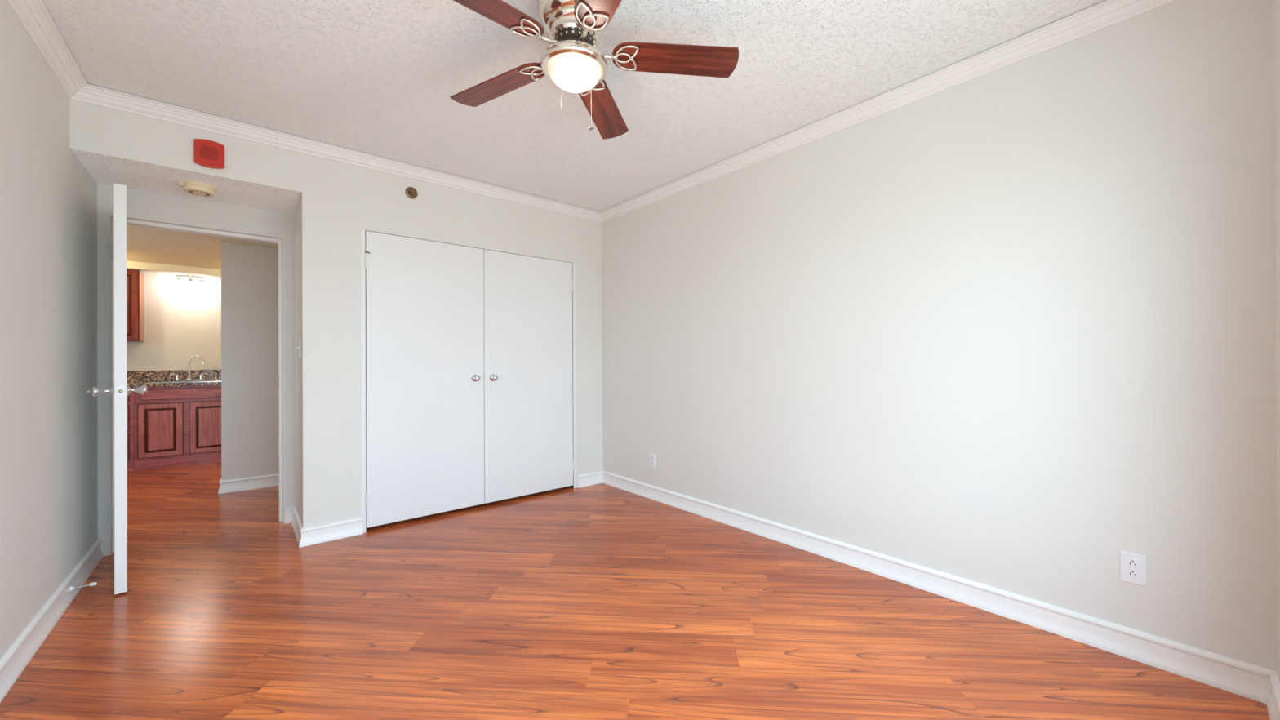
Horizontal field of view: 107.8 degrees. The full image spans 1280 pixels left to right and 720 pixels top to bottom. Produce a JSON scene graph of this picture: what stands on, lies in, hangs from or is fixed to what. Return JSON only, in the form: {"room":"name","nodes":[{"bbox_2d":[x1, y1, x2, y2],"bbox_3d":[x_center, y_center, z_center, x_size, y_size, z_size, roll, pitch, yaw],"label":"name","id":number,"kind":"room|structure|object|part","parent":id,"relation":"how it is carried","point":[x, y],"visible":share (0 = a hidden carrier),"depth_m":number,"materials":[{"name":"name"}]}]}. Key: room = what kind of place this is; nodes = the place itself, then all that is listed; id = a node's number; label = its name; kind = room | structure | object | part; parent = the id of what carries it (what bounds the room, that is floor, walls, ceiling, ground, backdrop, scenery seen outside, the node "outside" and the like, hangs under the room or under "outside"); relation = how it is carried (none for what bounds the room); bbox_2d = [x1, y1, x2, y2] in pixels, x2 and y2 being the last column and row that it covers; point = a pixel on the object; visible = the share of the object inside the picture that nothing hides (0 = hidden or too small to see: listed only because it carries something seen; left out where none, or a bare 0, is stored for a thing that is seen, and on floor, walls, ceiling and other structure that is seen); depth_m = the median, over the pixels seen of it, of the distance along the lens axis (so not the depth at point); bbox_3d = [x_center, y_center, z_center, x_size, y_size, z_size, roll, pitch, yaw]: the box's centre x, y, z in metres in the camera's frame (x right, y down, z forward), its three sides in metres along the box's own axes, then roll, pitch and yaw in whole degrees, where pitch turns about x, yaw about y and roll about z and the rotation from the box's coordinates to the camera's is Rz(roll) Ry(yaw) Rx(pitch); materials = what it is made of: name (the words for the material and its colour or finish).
{"room":"empty bedroom","nodes":[
{"label":"empty bedroom","id":0,"kind":"room"},
{"bbox_2d":[0,0,97,659],"bbox_3d":[-1.820,-0.174,1.046,0.130,2.647,4.595,0,0,-41],"label":"wall","id":1,"kind":"structure","parent":0,"point":[49,278],"depth_m":1.96,"materials":[{"name":"paint"}]},
{"bbox_2d":[0,538,103,702],"bbox_3d":[-1.760,1.095,1.097,0.022,0.109,4.345,0,0,-41],"label":"baseboard","id":2,"kind":"structure","parent":1,"relation":"attached to","point":[15,660],"depth_m":1.94,"materials":[{"name":"paint"}]},
{"bbox_2d":[69,582,97,591],"bbox_3d":[-2.714,1.103,2.278,0.085,0.022,0.022,0,0,-41],"label":"door stop","id":3,"kind":"object","parent":1,"relation":"attached to","point":[72,588],"visible":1,"depth_m":2.27,"materials":[{"name":"silver metal"}]},
{"bbox_2d":[87,183,146,594],"bbox_3d":[-2.857,0.142,2.513,0.776,2.008,0.200,0,0,36],"label":"door","id":4,"kind":"structure","parent":1,"relation":"in","point":[120,390],"depth_m":2.29,"materials":[{"name":"paint"}]},
{"bbox_3d":[-2.642,0.153,2.291,0.090,0.064,0.066,0,0,-41],"label":"knob","id":5,"kind":"part","parent":4,"relation":"part of","materials":[{"name":"silver metal"}]},
{"bbox_3d":[-2.551,0.153,2.293,0.002,0.058,0.025,0,0,42],"label":"latch plate","id":6,"kind":"part","parent":4,"relation":"part of","materials":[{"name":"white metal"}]},
{"bbox_3d":[-2.560,0.153,2.377,0.064,0.064,0.071,0,0,42],"label":"knob","id":7,"kind":"part","parent":4,"relation":"part of","materials":[{"name":"silver metal"}]},
{"bbox_2d":[5,0,277,146],"bbox_3d":[-1.282,-1.330,1.135,0.807,0.070,3.762,0,0,-41],"label":"trim","id":8,"kind":"structure","parent":1,"relation":"attached to","point":[33,15],"depth_m":2.33,"materials":[{"name":"paint"}]},
{"bbox_2d":[126,271,221,370],"bbox_3d":[-5.323,0.073,5.836,3.700,2.199,0.130,0,0,-41],"label":"wall","id":9,"kind":"structure","parent":0,"point":[182,319],"depth_m":5.59,"materials":[{"name":"paint"}]},
{"bbox_2d":[126,269,143,342],"bbox_3d":[-5.923,-0.602,5.034,0.756,0.784,0.309,0,0,-41],"label":"upper cabinet","id":10,"kind":"object","parent":9,"relation":"attached to","point":[135,278],"visible":0.22,"depth_m":5.14,"materials":[{"name":"brown wood"}]},
{"bbox_3d":[-5.684,-0.602,5.041,0.264,0.666,0.009,0,0,-41],"label":"raised panel","id":11,"kind":"part","parent":10,"relation":"part of","materials":[{"name":"brown wood"}]},
{"bbox_3d":[-5.641,-0.602,5.283,0.005,0.780,0.298,0,0,-41],"label":"panel","id":12,"kind":"part","parent":10,"relation":"part of","materials":[{"name":"brown wood"}]},
{"bbox_2d":[126,369,221,382],"bbox_3d":[-5.596,0.187,5.502,1.590,0.132,0.022,0,0,-41],"label":"backsplash","id":13,"kind":"structure","parent":9,"relation":"attached to","point":[131,375],"depth_m":5.50,"materials":[{"name":"stone"}]},
{"bbox_2d":[176,273,204,282],"bbox_3d":[-5.316,-0.977,5.525,0.245,0.102,0.090,0,0,-41],"label":"light fixture","id":14,"kind":"object","parent":9,"relation":"attached to","point":[190,279],"visible":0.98,"depth_m":5.51,"materials":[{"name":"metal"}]},
{"bbox_2d":[71,149,302,214],"bbox_3d":[-2.694,-1.091,2.820,1.111,0.104,0.632,0,0,-41],"label":"ceiling","id":15,"kind":"structure","parent":0,"point":[105,172],"depth_m":2.76,"materials":[{"name":"white paint"}]},
{"bbox_2d":[178,181,216,196],"bbox_3d":[-2.638,-1.020,2.796,0.154,0.047,0.154,0,0,-18],"label":"smoke detector","id":16,"kind":"object","parent":15,"relation":"attached to","point":[198,188],"visible":1,"depth_m":2.76,"materials":[{"name":"beige plastic"}]},
{"bbox_2d":[97,183,294,555],"bbox_3d":[-2.870,0.058,3.091,0.931,2.199,0.120,0,0,-41],"label":"wall","id":17,"kind":"structure","parent":0,"point":[143,206],"depth_m":2.95,"materials":[{"name":"paint"}]},
{"bbox_2d":[111,217,282,552],"bbox_3d":[-2.892,0.148,3.103,0.813,2.020,0.073,0,0,-41],"label":"trim","id":18,"kind":"structure","parent":17,"relation":"attached to","point":[129,222],"depth_m":3.26,"materials":[{"name":"paint"}]},
{"bbox_2d":[126,225,278,277],"bbox_3d":[-4.149,-1.048,4.461,3.700,0.171,3.755,0,0,-41],"label":"ceiling","id":19,"kind":"structure","parent":0,"point":[148,249],"depth_m":4.41,"materials":[{"name":"paint"}]},
{"bbox_2d":[221,241,278,480],"bbox_3d":[-3.076,0.062,4.651,1.627,2.199,0.120,0,0,-41],"label":"wall","id":20,"kind":"structure","parent":0,"point":[249,273],"depth_m":4.20,"materials":[{"name":"paint"}]},
{"bbox_2d":[217,473,278,493],"bbox_3d":[-3.073,1.107,4.633,1.649,0.109,0.142,0,0,-41],"label":"baseboard","id":21,"kind":"structure","parent":20,"relation":"attached to","point":[271,480],"depth_m":4.18,"materials":[{"name":"paint"}]},
{"bbox_2d":[293,198,301,522],"bbox_3d":[-1.444,-0.105,4.004,2.425,2.517,0.588,0,0,-41],"label":"wall","id":22,"kind":"structure","parent":0,"point":[297,213],"depth_m":3.16,"materials":[{"name":"paint"}]},
{"bbox_2d":[297,339,301,357],"bbox_3d":[-2.197,-0.073,3.006,0.017,0.115,0.070,0,0,-41],"label":"light switch","id":23,"kind":"object","parent":22,"relation":"attached to","point":[300,340],"visible":1,"depth_m":2.98,"materials":[{"name":"white plastic"}]},
{"bbox_3d":[-2.192,-0.073,3.010,0.005,0.115,0.070,0,0,-41],"label":"plate","id":24,"kind":"part","parent":23,"relation":"part of","materials":[{"name":"white plastic"}]},
{"bbox_2d":[284,506,363,547],"bbox_3d":[-2.176,1.101,3.203,0.376,0.109,0.605,0,0,-41],"label":"baseboard","id":25,"kind":"structure","parent":22,"relation":"attached to","point":[314,535],"depth_m":3.01,"materials":[{"name":"paint"}]},
{"bbox_2d":[69,98,602,528],"bbox_3d":[-1.619,-0.105,3.393,3.226,2.517,0.115,0,0,-41],"label":"wall","id":26,"kind":"structure","parent":0,"point":[339,200],"depth_m":3.04,"materials":[{"name":"paint"}]},
{"bbox_2d":[194,138,224,168],"bbox_3d":[-2.418,-1.157,2.623,0.126,0.152,0.024,0,0,-41],"label":"fire alarm","id":27,"kind":"object","parent":26,"relation":"attached to","point":[207,153],"visible":1,"depth_m":2.62,"materials":[{"name":"red plastic"}]},
{"bbox_2d":[199,145,218,159],"bbox_3d":[-2.411,-1.160,2.615,0.080,0.069,0.002,0,0,-41],"label":"speaker grille","id":28,"kind":"object","parent":27,"relation":"attached to","point":[206,152],"depth_m":2.61,"materials":[{"name":"red plastic"}]},
{"bbox_2d":[404,186,417,199],"bbox_3d":[-1.605,-1.187,3.295,0.082,0.082,0.060,0,0,-41],"label":"sprinkler","id":29,"kind":"object","parent":26,"relation":"attached to","point":[411,193],"visible":1,"depth_m":3.30,"materials":[{"name":"gold metal"}]},
{"bbox_2d":[364,231,484,528],"bbox_3d":[-1.523,0.129,3.380,0.817,1.992,0.095,0,0,-41],"label":"door","id":30,"kind":"structure","parent":26,"relation":"in","point":[424,299],"depth_m":3.37,"materials":[{"name":"paint"}]},
{"bbox_3d":[-1.255,0.140,3.586,0.055,0.055,0.060,0,0,-41],"label":"knob","id":31,"kind":"part","parent":30,"relation":"part of","materials":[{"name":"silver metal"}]},
{"bbox_2d":[360,229,576,533],"bbox_3d":[-1.251,0.140,3.695,1.685,2.024,0.102,0,0,-41],"label":"trim","id":32,"kind":"structure","parent":26,"relation":"attached to","point":[362,232],"depth_m":3.12,"materials":[{"name":"paint"}]},
{"bbox_2d":[276,131,710,222],"bbox_3d":[-0.844,-1.328,3.104,2.418,0.070,1.341,0,0,-41],"label":"trim","id":33,"kind":"structure","parent":26,"relation":"attached to","point":[286,141],"depth_m":3.49,"materials":[{"name":"paint"}]},
{"bbox_2d":[483,248,574,503],"bbox_3d":[-0.898,0.127,3.915,0.821,1.992,0.095,0,0,-41],"label":"door","id":34,"kind":"structure","parent":26,"relation":"in","point":[528,366],"depth_m":3.90,"materials":[{"name":"paint"}]},
{"bbox_3d":[-1.146,0.140,3.679,0.055,0.055,0.060,0,0,-41],"label":"knob","id":35,"kind":"part","parent":34,"relation":"part of","materials":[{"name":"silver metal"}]},
{"bbox_2d":[41,0,1106,212],"bbox_3d":[-0.328,-1.437,1.880,3.486,0.130,3.912,0,0,-41],"label":"ceiling","id":36,"kind":"structure","parent":0,"point":[375,77],"depth_m":2.20,"materials":[{"name":"white paint"}]},
{"bbox_2d":[450,0,738,139],"bbox_3d":[-0.276,-1.092,1.727,1.176,0.562,1.213,0,0,-41],"label":"ceiling fan","id":37,"kind":"object","parent":36,"relation":"hanging from","point":[573,60],"visible":1,"depth_m":1.75,"materials":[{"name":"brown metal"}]},
{"bbox_3d":[-0.582,-1.145,1.950,0.489,0.038,0.137,0,0,29],"label":"blade","id":38,"kind":"part","parent":37,"relation":"part of","materials":[{"name":"brown wood"}]},
{"bbox_3d":[-0.529,-1.161,1.495,0.489,0.033,0.143,0,0,-41],"label":"blade","id":39,"kind":"part","parent":37,"relation":"part of","materials":[{"name":"brown wood"}]},
{"bbox_3d":[-0.246,-1.068,1.759,0.200,0.084,0.200,0,0,-41],"label":"lamp shade","id":40,"kind":"part","parent":37,"relation":"part of","materials":[{"name":"white glass"}]},
{"bbox_3d":[-0.173,-0.964,1.658,0.003,0.276,0.002,0,0,-41],"label":"pull chain","id":41,"kind":"part","parent":37,"relation":"part of","materials":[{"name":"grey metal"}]},
{"bbox_3d":[-0.086,-1.170,1.407,0.136,0.044,0.489,0,0,-24],"label":"blade","id":42,"kind":"part","parent":37,"relation":"part of","materials":[{"name":"brown wood"}]},
{"bbox_3d":[-0.168,-1.144,2.137,0.136,0.044,0.489,0,0,11],"label":"blade","id":43,"kind":"part","parent":37,"relation":"part of","materials":[{"name":"brown wood"}]},
{"bbox_3d":[0.137,-1.160,1.802,0.489,0.037,0.135,0,0,-6],"label":"blade","id":44,"kind":"part","parent":37,"relation":"part of","materials":[{"name":"brown wood"}]},
{"bbox_2d":[0,462,1270,719],"bbox_3d":[-2.239,1.155,3.119,4.850,0.001,8.340,0,0,-41],"label":"floor","id":45,"kind":"structure","parent":0,"point":[601,601],"depth_m":1.93,"materials":[{"name":"brown wood"}]},
{"bbox_2d":[127,387,134,471],"bbox_3d":[-5.746,0.732,4.947,0.598,0.882,0.609,0,0,-41],"label":"base cabinet","id":46,"kind":"object","parent":45,"relation":"on","point":[131,398],"visible":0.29,"depth_m":4.91,"materials":[{"name":"brown wood"}]},
{"bbox_3d":[-5.559,0.607,4.719,0.539,0.271,0.019,0,0,-41],"label":"drawer","id":47,"kind":"part","parent":46,"relation":"part of","materials":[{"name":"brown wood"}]},
{"bbox_3d":[-5.558,0.913,4.719,0.539,0.265,0.019,0,0,-41],"label":"drawer","id":48,"kind":"part","parent":46,"relation":"part of","materials":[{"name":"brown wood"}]},
{"bbox_2d":[134,385,221,471],"bbox_3d":[-5.157,0.730,5.451,0.950,0.882,0.609,0,0,-41],"label":"base cabinet","id":49,"kind":"object","parent":45,"relation":"on","point":[175,426],"visible":0.66,"depth_m":5.12,"materials":[{"name":"brown wood"}]},
{"bbox_3d":[-5.178,0.757,5.045,0.352,0.582,0.019,0,0,-41],"label":"cabinet door","id":50,"kind":"part","parent":49,"relation":"part of","materials":[{"name":"brown wood"}]},
{"bbox_3d":[-5.174,0.756,5.041,0.234,0.464,0.009,0,0,-41],"label":"raised panel","id":51,"kind":"part","parent":49,"relation":"part of","materials":[{"name":"brown wood"}]},
{"bbox_2d":[126,381,221,387],"bbox_3d":[-5.392,0.271,5.264,1.590,0.038,0.648,0,0,-41],"label":"countertop","id":52,"kind":"structure","parent":49,"relation":"on","point":[132,384],"depth_m":5.11,"materials":[{"name":"stone"}]},
{"bbox_2d":[145,379,221,383],"bbox_3d":[-5.231,0.336,5.406,0.630,0.181,0.470,0,0,-41],"label":"sink","id":53,"kind":"object","parent":52,"relation":"in","point":[218,380],"visible":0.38,"depth_m":5.37,"materials":[{"name":"silver metal"}]},
{"bbox_2d":[152,380,221,382],"bbox_3d":[-5.208,0.338,5.380,0.584,0.177,0.354,0,0,-41],"label":"basin","id":54,"kind":"object","parent":53,"relation":"in","point":[187,380],"depth_m":5.38,"materials":[{"name":"grey metal"}]},
{"bbox_2d":[212,369,217,380],"bbox_3d":[-5.186,0.184,5.703,0.053,0.124,0.044,0,0,-41],"label":"sprayer","id":55,"kind":"object","parent":53,"relation":"on","point":[216,371],"visible":1,"depth_m":5.70,"materials":[{"name":"silver metal"}]},
{"bbox_2d":[170,355,207,381],"bbox_3d":[-5.359,0.098,5.552,0.321,0.296,0.056,0,0,-41],"label":"kitchen faucet","id":56,"kind":"object","parent":52,"relation":"on","point":[188,377],"visible":1,"depth_m":5.55,"materials":[{"name":"silver metal"}]},
{"bbox_3d":[-5.453,0.195,5.474,0.076,0.079,0.036,0,0,-41],"label":"lever handle","id":57,"kind":"part","parent":56,"relation":"part of","materials":[{"name":"silver metal"}]},
{"bbox_3d":[-5.360,0.239,5.553,0.250,0.014,0.052,0,0,-41],"label":"deck plate","id":58,"kind":"part","parent":56,"relation":"part of","materials":[{"name":"silver metal"}]},
{"bbox_3d":[-5.317,0.092,5.588,0.161,0.284,0.056,0,0,-41],"label":"spout","id":59,"kind":"part","parent":56,"relation":"part of","materials":[{"name":"silver metal"}]},
{"bbox_3d":[-5.267,0.195,5.633,0.076,0.079,0.036,0,0,-41],"label":"lever handle","id":60,"kind":"part","parent":56,"relation":"part of","materials":[{"name":"silver metal"}]},
{"bbox_3d":[-5.029,0.372,5.174,0.708,0.116,0.019,0,0,-41],"label":"false drawer","id":61,"kind":"part","parent":49,"relation":"part of","materials":[{"name":"brown wood"}]},
{"bbox_3d":[-4.878,0.756,5.301,0.352,0.582,0.019,0,0,-41],"label":"cabinet door","id":62,"kind":"part","parent":49,"relation":"part of","materials":[{"name":"brown wood"}]},
{"bbox_3d":[-4.875,0.756,5.298,0.234,0.464,0.009,0,0,-41],"label":"raised panel","id":63,"kind":"part","parent":49,"relation":"part of","materials":[{"name":"brown wood"}]},
{"bbox_2d":[601,0,1276,671],"bbox_3d":[0.727,-0.180,3.232,0.130,2.647,4.605,0,0,-41],"label":"wall","id":64,"kind":"structure","parent":0,"point":[1010,328],"depth_m":2.06,"materials":[{"name":"paint"}]},
{"bbox_2d":[649,452,655,467],"bbox_3d":[0.105,0.826,3.856,0.008,0.115,0.070,0,0,-41],"label":"wall outlet","id":65,"kind":"object","parent":64,"relation":"attached to","point":[652,455],"visible":1,"depth_m":3.85,"materials":[{"name":"white plastic"}]},
{"bbox_2d":[577,471,1276,704],"bbox_3d":[0.765,1.088,2.875,0.281,0.109,3.762,0,0,-41],"label":"baseboard","id":66,"kind":"structure","parent":64,"relation":"attached to","point":[1242,678],"depth_m":2.07,"materials":[{"name":"paint"}]},
{"bbox_2d":[704,0,1177,180],"bbox_3d":[1.272,-1.338,2.439,0.069,0.070,2.420,0,0,-41],"label":"trim","id":67,"kind":"structure","parent":64,"relation":"attached to","point":[1105,14],"depth_m":2.18,"materials":[{"name":"paint"}]},
{"bbox_2d":[1120,551,1146,586],"bbox_3d":[1.880,0.795,1.781,0.008,0.115,0.070,0,0,-41],"label":"wall outlet","id":68,"kind":"object","parent":64,"relation":"attached to","point":[1132,566],"visible":1,"depth_m":1.78,"materials":[{"name":"white plastic"}]},
{"bbox_2d":[1126,568,1139,577],"bbox_3d":[1.880,0.815,1.781,0.008,0.027,0.034,0,0,-41],"label":"socket","id":69,"kind":"object","parent":68,"relation":"attached to","point":[1131,573],"depth_m":1.78,"materials":[{"name":"white plastic"}]},
{"bbox_2d":[1126,559,1139,568],"bbox_3d":[1.880,0.775,1.781,0.008,0.027,0.034,0,0,-41],"label":"socket","id":70,"kind":"object","parent":68,"relation":"attached to","point":[1131,563],"depth_m":1.78,"materials":[{"name":"white plastic"}]},
{"bbox_2d":[1271,0,1279,682],"bbox_3d":[0.907,-0.121,0.441,3.226,2.517,0.130,0,0,-41],"label":"wall","id":71,"kind":"structure","parent":0,"point":[1275,3],"depth_m":1.49,"materials":[{"name":"paint"}]},
{"bbox_2d":[1266,674,1279,719],"bbox_3d":[0.862,1.083,0.496,3.182,0.109,0.022,0,0,-41],"label":"baseboard","id":72,"kind":"structure","parent":71,"relation":"attached to","point":[1273,703],"depth_m":1.48,"materials":[{"name":"paint"}]}
]}

